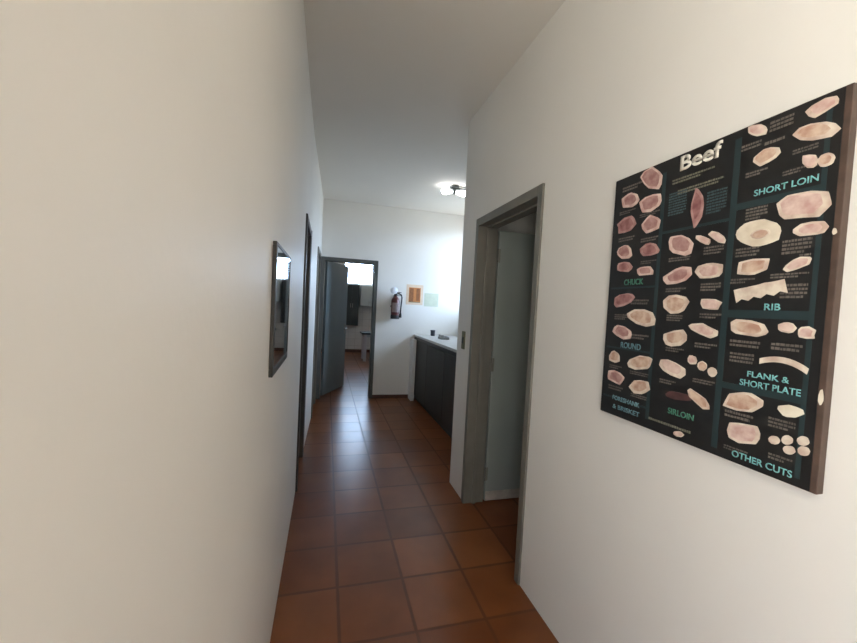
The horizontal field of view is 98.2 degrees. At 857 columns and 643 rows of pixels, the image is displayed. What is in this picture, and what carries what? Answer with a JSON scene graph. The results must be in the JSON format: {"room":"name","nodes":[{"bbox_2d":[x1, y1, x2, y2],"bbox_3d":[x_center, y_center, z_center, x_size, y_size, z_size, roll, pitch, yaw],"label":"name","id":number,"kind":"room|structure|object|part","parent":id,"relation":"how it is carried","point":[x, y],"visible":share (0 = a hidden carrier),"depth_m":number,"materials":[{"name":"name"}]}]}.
{"room":"hallway","nodes":[
{"label":"hallway","id":0,"kind":"room"},
{"bbox_2d":[0,0,323,642],"bbox_3d":[-0.783,-0.146,1.948,0.201,2.966,7.282,2,2,-15],"label":"wall","id":1,"kind":"structure","parent":0,"point":[155,155],"depth_m":0.38,"materials":[{"name":"white paint"}]},
{"bbox_2d":[268,241,290,377],"bbox_3d":[-0.567,-0.050,1.430,0.013,0.445,0.470,2,2,-15],"label":"wall mirror","id":2,"kind":"object","parent":1,"relation":"attached to","point":[281,261],"visible":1,"depth_m":1.33,"materials":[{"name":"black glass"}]},
{"bbox_2d":[274,247,289,366],"bbox_3d":[-0.569,-0.057,1.439,0.008,0.407,0.440,2,2,-15],"label":"mirror glass","id":3,"kind":"object","parent":2,"relation":"attached to","point":[283,259],"depth_m":1.40,"materials":[{"name":"white"}]},
{"bbox_2d":[295,213,311,491],"bbox_3d":[-1.428,0.215,3.015,0.820,2.100,0.700,2,2,-15],"label":"door","id":4,"kind":"structure","parent":1,"relation":"in","point":[308,232],"depth_m":3.38,"materials":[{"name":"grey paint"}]},
{"bbox_2d":[311,246,320,417],"bbox_3d":[-1.868,0.110,4.830,0.820,2.130,0.720,2,2,-15],"label":"door","id":5,"kind":"structure","parent":1,"relation":"in","point":[318,277],"depth_m":5.21,"materials":[{"name":"grey paint"}]},
{"bbox_2d":[321,262,371,349],"bbox_3d":[-2.607,-0.578,11.049,4.400,2.966,0.120,2,2,-15],"label":"wall","id":6,"kind":"structure","parent":0,"point":[353,340],"depth_m":11.17,"materials":[{"name":"white tile"}]},
{"bbox_2d":[321,349,369,352],"bbox_3d":[-2.664,0.860,11.037,4.400,0.090,0.015,2,2,-15],"label":"baseboard","id":7,"kind":"structure","parent":6,"relation":"attached to","point":[346,350],"depth_m":11.15,"materials":[{"name":"brown tile"}]},
{"bbox_2d":[346,284,359,325],"bbox_3d":[-2.271,-0.487,10.910,0.420,1.190,0.334,2,2,-15],"label":"upper cabinet","id":8,"kind":"object","parent":6,"relation":"attached to","point":[353,290],"visible":0.77,"depth_m":10.78,"materials":[{"name":"grey wood"}]},
{"bbox_3d":[-2.334,-0.485,10.745,0.202,1.170,0.018,2,2,-15],"label":"door","id":9,"kind":"part","parent":8,"relation":"part of","materials":[{"name":"black wood"}]},
{"bbox_3d":[-2.134,-0.476,10.801,0.202,1.170,0.018,2,2,-15],"label":"door","id":10,"kind":"part","parent":8,"relation":"part of","materials":[{"name":"black wood"}]},
{"bbox_2d":[344,263,373,285],"bbox_3d":[-1.820,-1.443,11.225,1.460,0.720,0.050,2,2,-15],"label":"window","id":11,"kind":"structure","parent":6,"relation":"in","point":[344,263],"depth_m":11.22,"materials":[{"name":"grey"}]},
{"bbox_2d":[359,285,372,305],"bbox_3d":[-1.749,-0.751,11.051,0.560,0.600,0.312,2,2,-15],"label":"upper cabinet","id":12,"kind":"object","parent":6,"relation":"attached to","point":[365,291],"visible":0.68,"depth_m":10.89,"materials":[{"name":"grey paint"}]},
{"bbox_3d":[-1.580,-0.739,10.960,0.272,0.588,0.017,2,2,-15],"label":"door","id":13,"kind":"part","parent":12,"relation":"part of","materials":[{"name":"grey paint"}]},
{"bbox_2d":[321,199,463,394],"bbox_3d":[-0.869,-0.292,5.757,5.160,2.966,0.120,2,2,-15],"label":"wall","id":14,"kind":"structure","parent":0,"point":[413,247],"depth_m":5.81,"materials":[{"name":"white paint"}]},
{"bbox_2d":[316,256,378,398],"bbox_3d":[-1.344,0.094,6.040,0.843,2.125,0.906,2,2,-15],"label":"door","id":15,"kind":"structure","parent":14,"relation":"in","point":[334,292],"depth_m":5.81,"materials":[{"name":"paint"}]},
{"bbox_2d":[372,394,407,398],"bbox_3d":[-0.602,1.178,5.836,0.565,0.055,0.015,2,2,-15],"label":"baseboard","id":16,"kind":"structure","parent":14,"relation":"attached to","point":[396,395],"depth_m":5.83,"materials":[{"name":"brown tile"}]},
{"bbox_2d":[390,287,402,318],"bbox_3d":[-0.503,-0.285,5.717,0.196,0.488,0.151,2,2,-15],"label":"fire extinguisher","id":17,"kind":"object","parent":14,"relation":"attached to","point":[395,302],"visible":1,"depth_m":5.66,"materials":[{"name":"red metal"}]},
{"bbox_2d":[408,338,416,400],"bbox_3d":[-0.257,0.748,5.812,0.052,0.950,0.200,2,2,-15],"label":"trim","id":18,"kind":"structure","parent":14,"relation":"attached to","point":[413,342],"depth_m":5.73,"materials":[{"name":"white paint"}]},
{"bbox_2d":[406,284,422,304],"bbox_3d":[-0.218,-0.422,5.863,0.270,0.315,0.006,2,2,-15],"label":"printed notice","id":19,"kind":"object","parent":14,"relation":"attached to","point":[414,293],"visible":1,"depth_m":5.86,"materials":[{"name":"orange paper"}]},
{"bbox_3d":[-0.218,-0.416,5.862,0.190,0.235,0.001,2,2,-15],"label":"orange panel","id":20,"kind":"part","parent":19,"relation":"part of","materials":[{"name":"orange paper"}]},
{"bbox_2d":[424,293,437,306],"bbox_3d":[0.043,-0.343,5.940,0.230,0.210,0.004,2,2,-15],"label":"notice","id":21,"kind":"object","parent":14,"relation":"attached to","point":[431,300],"visible":1,"depth_m":5.94,"materials":[{"name":"green paper"}]},
{"bbox_2d":[270,352,558,642],"bbox_3d":[-0.757,1.288,4.997,5.700,0.120,13.100,2,2,-15],"label":"floor","id":22,"kind":"structure","parent":0,"point":[381,546],"depth_m":2.29,"materials":[{"name":"tile"}]},
{"bbox_2d":[360,331,370,361],"bbox_3d":[-1.181,0.659,9.831,1.240,0.735,0.640,2,2,-15],"label":"work table","id":23,"kind":"object","parent":22,"relation":"on","point":[365,334],"visible":0.46,"depth_m":9.44,"materials":[{"name":"grey metal"}]},
{"bbox_3d":[-1.746,0.648,9.925,0.070,0.690,0.070,2,2,-15],"label":"leg","id":24,"kind":"part","parent":23,"relation":"part of","materials":[{"name":"grey metal"}]},
{"bbox_3d":[-1.620,0.672,9.463,0.070,0.690,0.070,2,2,-15],"label":"leg","id":25,"kind":"part","parent":23,"relation":"part of","materials":[{"name":"grey metal"}]},
{"bbox_2d":[414,334,456,438],"bbox_3d":[0.363,0.782,4.851,0.632,1.018,2.378,2,2,-15],"label":"counter","id":26,"kind":"object","parent":22,"relation":"on","point":[435,364],"depth_m":4.70,"materials":[{"name":"grey laminate"}]},
{"bbox_3d":[-0.134,0.732,5.540,0.012,0.845,0.775,2,2,-15],"label":"panel","id":27,"kind":"part","parent":26,"relation":"part of","materials":[{"name":"grey laminate"}]},
{"bbox_3d":[0.072,0.771,4.787,0.012,0.845,0.775,2,2,-15],"label":"panel","id":28,"kind":"part","parent":26,"relation":"part of","materials":[{"name":"grey laminate"}]},
{"bbox_2d":[414,334,456,352],"bbox_3d":[0.389,0.290,4.833,0.632,0.033,2.378,2,2,-15],"label":"countertop","id":29,"kind":"structure","parent":26,"relation":"on","point":[451,344],"depth_m":4.96,"materials":[{"name":"white stone"}]},
{"bbox_2d":[438,334,448,339],"bbox_3d":[0.213,0.219,5.239,0.130,0.062,0.140,2,2,-15],"label":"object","id":30,"kind":"object","parent":26,"relation":"on","point":[442,337],"visible":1,"depth_m":5.18,"materials":[{"name":"grey plastic"}]},
{"bbox_3d":[0.279,0.809,4.032,0.012,0.845,0.775,2,2,-15],"label":"panel","id":31,"kind":"part","parent":26,"relation":"part of","materials":[{"name":"grey laminate"}]},
{"bbox_2d":[304,0,564,215],"bbox_3d":[-0.597,-1.791,4.883,5.700,0.120,13.100,2,2,-15],"label":"ceiling","id":32,"kind":"structure","parent":0,"point":[397,87],"depth_m":2.53,"materials":[{"name":"paint"}]},
{"bbox_2d":[441,185,465,196],"bbox_3d":[0.441,-1.611,4.626,0.583,0.113,0.120,2,2,-15],"label":"ceiling light","id":33,"kind":"object","parent":32,"relation":"attached to","point":[454,189],"visible":0.85,"depth_m":4.57,"materials":[{"name":"grey glass"}]},
{"bbox_3d":[0.228,-1.602,4.568,0.143,0.079,0.080,2,2,-15],"label":"light bulb","id":34,"kind":"part","parent":33,"relation":"part of","materials":[{"name":"white glass"}]},
{"bbox_3d":[0.405,-1.595,4.617,0.143,0.079,0.080,2,2,-15],"label":"light bulb","id":35,"kind":"part","parent":33,"relation":"part of","materials":[{"name":"white glass"}]},
{"bbox_2d":[498,212,536,234],"bbox_3d":[1.409,-0.082,3.298,2.060,2.966,0.150,2,2,-15],"label":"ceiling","id":36,"kind":"structure","parent":0,"point":[527,224],"depth_m":3.01,"materials":[{"name":"white paint"}]},
{"bbox_2d":[449,0,856,642],"bbox_3d":[0.890,-0.024,1.013,0.150,2.966,4.285,2,2,-15],"label":"wall","id":37,"kind":"structure","parent":0,"point":[633,533],"depth_m":1.29,"materials":[{"name":"white paint"}]},
{"bbox_2d":[461,331,465,348],"bbox_3d":[0.272,0.146,2.921,0.013,0.140,0.064,2,2,-15],"label":"light switch","id":38,"kind":"object","parent":37,"relation":"attached to","point":[463,332],"visible":1,"depth_m":2.91,"materials":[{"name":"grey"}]},
{"bbox_2d":[461,183,544,584],"bbox_3d":[0.890,0.346,2.488,0.987,2.118,0.876,2,2,-15],"label":"door","id":39,"kind":"structure","parent":37,"relation":"in","point":[505,293],"depth_m":2.77,"materials":[{"name":"grey paint"}]},
{"bbox_2d":[600,82,856,494],"bbox_3d":[0.778,-0.076,1.097,0.024,0.868,0.652,2,2,-15],"label":"poster","id":40,"kind":"object","parent":37,"relation":"attached to","point":[728,252],"visible":1,"depth_m":0.95,"materials":[{"name":"grey paper"}]},
{"bbox_2d":[609,351,619,362],"bbox_3d":[0.684,0.129,1.366,0.001,0.044,0.052,2,2,-15],"label":"picture","id":41,"kind":"object","parent":40,"relation":"on","point":[614,356],"depth_m":1.36},
{"bbox_2d":[608,370,623,384],"bbox_3d":[0.684,0.203,1.356,0.001,0.048,0.080,2,2,-15],"label":"picture","id":42,"kind":"object","parent":40,"relation":"attached to","point":[615,377],"depth_m":1.35},
{"bbox_2d":[612,325,631,338],"bbox_3d":[0.696,0.038,1.337,0.001,0.051,0.091,2,2,-15],"label":"picture","id":43,"kind":"object","parent":40,"relation":"attached to","point":[618,331],"depth_m":1.34},
{"bbox_2d":[614,293,634,306],"bbox_3d":[0.702,-0.076,1.332,0.001,0.051,0.095,2,2,-15],"label":"picture","id":44,"kind":"object","parent":40,"relation":"attached to","point":[620,299],"depth_m":1.33},
{"bbox_2d":[617,245,631,258],"bbox_3d":[0.707,-0.251,1.339,0.001,0.050,0.072,2,2,-15],"label":"picture","id":45,"kind":"object","parent":40,"relation":"on","point":[623,251],"depth_m":1.34},
{"bbox_2d":[617,262,632,271],"bbox_3d":[0.706,-0.196,1.335,0.001,0.039,0.072,2,2,-15],"label":"picture","id":46,"kind":"object","parent":40,"relation":"attached to","point":[621,266],"depth_m":1.33},
{"bbox_2d":[617,216,635,233],"bbox_3d":[0.712,-0.348,1.337,0.001,0.056,0.091,2,2,-15],"label":"picture","id":47,"kind":"object","parent":40,"relation":"attached to","point":[625,224],"depth_m":1.34},
{"bbox_2d":[622,193,638,207],"bbox_3d":[0.720,-0.432,1.323,0.001,0.054,0.082,2,2,-15],"label":"picture","id":48,"kind":"object","parent":40,"relation":"on","point":[629,200],"depth_m":1.32},
{"bbox_2d":[629,380,649,393],"bbox_3d":[0.711,0.222,1.254,0.001,0.051,0.088,2,2,-15],"label":"picture","id":49,"kind":"object","parent":40,"relation":"attached to","point":[635,386],"depth_m":1.25},
{"bbox_2d":[627,356,651,369],"bbox_3d":[0.714,0.140,1.257,0.001,0.051,0.102,2,2,-15],"label":"picture","id":50,"kind":"object","parent":40,"relation":"attached to","point":[633,362],"depth_m":1.26},
{"bbox_2d":[627,309,655,326],"bbox_3d":[0.720,-0.013,1.260,0.001,0.058,0.120,2,2,-15],"label":"picture","id":51,"kind":"object","parent":40,"relation":"attached to","point":[635,317],"depth_m":1.26},
{"bbox_2d":[637,266,652,275],"bbox_3d":[0.729,-0.170,1.250,0.001,0.029,0.068,2,2,-15],"label":"picture","id":52,"kind":"object","parent":40,"relation":"attached to","point":[641,270],"depth_m":1.25},
{"bbox_2d":[640,243,659,255],"bbox_3d":[0.736,-0.240,1.236,0.001,0.044,0.080,2,2,-15],"label":"picture","id":53,"kind":"object","parent":40,"relation":"attached to","point":[646,249],"depth_m":1.23},
{"bbox_2d":[639,194,661,212],"bbox_3d":[0.741,-0.394,1.241,0.001,0.057,0.090,2,2,-15],"label":"picture","id":54,"kind":"object","parent":40,"relation":"on","point":[648,203],"depth_m":1.24},
{"bbox_2d":[642,215,660,232],"bbox_3d":[0.739,-0.326,1.235,0.001,0.060,0.076,2,2,-15],"label":"picture","id":55,"kind":"object","parent":40,"relation":"attached to","point":[650,223],"depth_m":1.23},
{"bbox_2d":[640,167,662,188],"bbox_3d":[0.744,-0.475,1.242,0.001,0.084,0.090,2,2,-15],"label":"picture","id":56,"kind":"object","parent":40,"relation":"on","point":[652,177],"depth_m":1.24},
{"bbox_2d":[659,359,685,378],"bbox_3d":[0.746,0.144,1.139,0.001,0.051,0.091,2,2,-15],"label":"picture","id":57,"kind":"object","parent":40,"relation":"attached to","point":[668,368],"depth_m":1.14},
{"bbox_2d":[663,330,686,346],"bbox_3d":[0.752,0.050,1.134,0.001,0.055,0.079,2,2,-15],"label":"picture","id":58,"kind":"object","parent":40,"relation":"attached to","point":[671,338],"depth_m":1.13},
{"bbox_2d":[663,295,688,313],"bbox_3d":[0.755,-0.053,1.135,0.001,0.059,0.088,2,2,-15],"label":"picture","id":59,"kind":"object","parent":40,"relation":"attached to","point":[672,304],"depth_m":1.13},
{"bbox_2d":[663,267,691,284],"bbox_3d":[0.759,-0.141,1.135,0.001,0.052,0.097,2,2,-15],"label":"picture","id":60,"kind":"object","parent":40,"relation":"attached to","point":[671,275],"depth_m":1.13},
{"bbox_2d":[665,391,691,400],"bbox_3d":[0.750,0.225,1.115,0.001,0.025,0.086,2,2,-15],"label":"picture","id":61,"kind":"object","parent":40,"relation":"on","point":[669,395],"depth_m":1.11},
{"bbox_2d":[669,235,693,255],"bbox_3d":[0.765,-0.230,1.127,0.001,0.066,0.084,2,2,-15],"label":"picture","id":62,"kind":"object","parent":40,"relation":"attached to","point":[679,245],"depth_m":1.12},
{"bbox_2d":[688,355,696,363],"bbox_3d":[0.765,0.112,1.076,0.001,0.026,0.029,2,2,-15],"label":"picture","id":63,"kind":"object","parent":40,"relation":"attached to","point":[692,359],"depth_m":1.07},
{"bbox_2d":[691,188,703,227],"bbox_3d":[0.782,-0.332,1.081,0.001,0.117,0.039,2,2,-15],"label":"picture","id":64,"kind":"object","parent":40,"relation":"attached to","point":[697,194],"depth_m":1.08},
{"bbox_2d":[687,388,709,408],"bbox_3d":[0.766,0.220,1.055,0.001,0.049,0.067,2,2,-15],"label":"picture","id":65,"kind":"object","parent":40,"relation":"attached to","point":[697,398],"depth_m":1.05},
{"bbox_2d":[697,361,706,370],"bbox_3d":[0.772,0.125,1.048,0.001,0.028,0.027,2,2,-15],"label":"picture","id":66,"kind":"object","parent":40,"relation":"attached to","point":[701,365],"depth_m":1.05},
{"bbox_2d":[696,235,709,244],"bbox_3d":[0.784,-0.233,1.060,0.001,0.032,0.044,2,2,-15],"label":"picture","id":67,"kind":"object","parent":40,"relation":"attached to","point":[700,239],"depth_m":1.06},
{"bbox_2d":[689,323,717,337],"bbox_3d":[0.775,0.025,1.051,0.001,0.041,0.086,2,2,-15],"label":"picture","id":68,"kind":"object","parent":40,"relation":"attached to","point":[696,330],"depth_m":1.05},
{"bbox_2d":[695,263,722,277],"bbox_3d":[0.785,-0.142,1.042,0.001,0.042,0.079,2,2,-15],"label":"picture","id":69,"kind":"object","parent":40,"relation":"attached to","point":[702,270],"depth_m":1.04},
{"bbox_2d":[700,299,721,309],"bbox_3d":[0.784,-0.048,1.030,0.001,0.030,0.060,2,2,-15],"label":"picture","id":70,"kind":"object","parent":40,"relation":"attached to","point":[705,304],"depth_m":1.03},
{"bbox_2d":[707,367,716,376],"bbox_3d":[0.779,0.139,1.020,0.001,0.027,0.027,2,2,-15],"label":"picture","id":71,"kind":"object","parent":40,"relation":"attached to","point":[711,371],"depth_m":1.02},
{"bbox_2d":[708,231,725,242],"bbox_3d":[0.794,-0.232,1.022,0.001,0.040,0.050,2,2,-15],"label":"picture","id":72,"kind":"object","parent":40,"relation":"attached to","point":[713,236],"depth_m":1.02},
{"bbox_2d":[727,422,759,443],"bbox_3d":[0.795,0.283,0.939,0.001,0.056,0.076,2,2,-15],"label":"picture","id":73,"kind":"object","parent":40,"relation":"on","point":[737,432],"depth_m":0.94},
{"bbox_2d":[723,392,763,411],"bbox_3d":[0.798,0.204,0.943,0.001,0.053,0.092,2,2,-15],"label":"picture","id":74,"kind":"object","parent":40,"relation":"on","point":[732,401],"depth_m":0.94},
{"bbox_2d":[731,319,767,336],"bbox_3d":[0.807,0.016,0.936,0.001,0.042,0.088,2,2,-15],"label":"picture","id":75,"kind":"object","parent":40,"relation":"attached to","point":[739,327],"depth_m":0.93},
{"bbox_2d":[737,258,769,274],"bbox_3d":[0.815,-0.138,0.933,0.001,0.040,0.071,2,2,-15],"label":"picture","id":76,"kind":"object","parent":40,"relation":"on","point":[745,266],"depth_m":0.93},
{"bbox_2d":[748,124,766,135],"bbox_3d":[0.829,-0.482,0.935,0.001,0.037,0.045,2,2,-15],"label":"picture","id":77,"kind":"object","parent":40,"relation":"attached to","point":[755,129],"depth_m":0.93},
{"bbox_2d":[736,219,780,245],"bbox_3d":[0.820,-0.220,0.926,0.001,0.067,0.102,2,2,-15],"label":"picture","id":78,"kind":"object","parent":40,"relation":"on","point":[749,232],"depth_m":0.92},
{"bbox_2d":[734,279,787,302],"bbox_3d":[0.817,-0.074,0.917,0.001,0.057,0.119,2,2,-15],"label":"picture","id":79,"kind":"object","parent":40,"relation":"attached to","point":[745,290],"depth_m":0.91},
{"bbox_2d":[753,147,780,165],"bbox_3d":[0.831,-0.406,0.913,0.001,0.040,0.059,2,2,-15],"label":"picture","id":80,"kind":"object","parent":40,"relation":"attached to","point":[762,156],"depth_m":0.91},
{"bbox_2d":[768,436,779,443],"bbox_3d":[0.814,0.279,0.874,0.001,0.020,0.023,2,2,-15],"label":"picture","id":81,"kind":"object","parent":40,"relation":"attached to","point":[771,439],"depth_m":0.87},
{"bbox_2d":[759,356,808,373],"bbox_3d":[0.824,0.099,0.863,0.001,0.032,0.097,2,2,-15],"label":"picture","id":82,"kind":"object","parent":40,"relation":"on","point":[767,364],"depth_m":0.86},
{"bbox_2d":[781,435,792,444],"bbox_3d":[0.821,0.271,0.850,0.001,0.023,0.022,2,2,-15],"label":"picture","id":83,"kind":"object","parent":40,"relation":"on","point":[785,439],"depth_m":0.85},
{"bbox_2d":[778,322,796,332],"bbox_3d":[0.829,0.014,0.858,0.001,0.025,0.037,2,2,-15],"label":"picture","id":84,"kind":"object","parent":40,"relation":"attached to","point":[783,327],"depth_m":0.86},
{"bbox_2d":[783,446,795,454],"bbox_3d":[0.821,0.293,0.845,0.001,0.020,0.024,2,2,-15],"label":"picture","id":85,"kind":"object","parent":40,"relation":"attached to","point":[787,450],"depth_m":0.84},
{"bbox_2d":[778,405,803,417],"bbox_3d":[0.825,0.205,0.845,0.001,0.029,0.050,2,2,-15],"label":"picture","id":86,"kind":"object","parent":40,"relation":"attached to","point":[784,411],"depth_m":0.84},
{"bbox_2d":[783,257,811,271],"bbox_3d":[0.839,-0.130,0.845,0.001,0.033,0.052,2,2,-15],"label":"picture","id":87,"kind":"object","parent":40,"relation":"attached to","point":[790,264],"depth_m":0.84},
{"bbox_2d":[797,436,809,445],"bbox_3d":[0.829,0.264,0.821,0.001,0.022,0.022,2,2,-15],"label":"picture","id":88,"kind":"object","parent":40,"relation":"on","point":[801,440],"depth_m":0.82},
{"bbox_2d":[798,446,809,455],"bbox_3d":[0.829,0.286,0.820,0.001,0.021,0.022,2,2,-15],"label":"picture","id":89,"kind":"object","parent":40,"relation":"attached to","point":[802,450],"depth_m":0.82},
{"bbox_2d":[776,191,831,218],"bbox_3d":[0.846,-0.262,0.840,0.001,0.064,0.103,2,2,-15],"label":"picture","id":90,"kind":"object","parent":40,"relation":"on","point":[789,204],"depth_m":0.84},
{"bbox_2d":[798,326,815,338],"bbox_3d":[0.838,0.024,0.823,0.001,0.028,0.032,2,2,-15],"label":"picture","id":91,"kind":"object","parent":40,"relation":"attached to","point":[804,332],"depth_m":0.82},
{"bbox_2d":[802,155,817,167],"bbox_3d":[0.852,-0.359,0.830,0.001,0.034,0.028,2,2,-15],"label":"picture","id":92,"kind":"object","parent":40,"relation":"on","point":[808,161],"depth_m":0.83},
{"bbox_2d":[793,221,828,235],"bbox_3d":[0.848,-0.206,0.824,0.001,0.030,0.064,2,2,-15],"label":"picture","id":93,"kind":"object","parent":40,"relation":"attached to","point":[800,228],"depth_m":0.82},
{"bbox_2d":[793,122,840,140],"bbox_3d":[0.857,-0.420,0.822,0.001,0.045,0.086,2,2,-15],"label":"picture","id":94,"kind":"object","parent":40,"relation":"attached to","point":[802,131],"depth_m":0.82},
{"bbox_2d":[818,389,823,404],"bbox_3d":[0.840,0.162,0.795,0.001,0.035,0.009,2,2,-15],"label":"picture","id":95,"kind":"object","parent":40,"relation":"attached to","point":[820,391],"depth_m":0.79},
{"bbox_2d":[805,96,838,117],"bbox_3d":[0.861,-0.469,0.814,0.001,0.035,0.058,2,2,-15],"label":"picture","id":96,"kind":"object","parent":40,"relation":"on","point":[822,106],"depth_m":0.81},
{"bbox_2d":[817,153,835,166],"bbox_3d":[0.860,-0.349,0.802,0.001,0.030,0.031,2,2,-15],"label":"picture","id":97,"kind":"object","parent":40,"relation":"attached to","point":[823,159],"depth_m":0.80}
]}

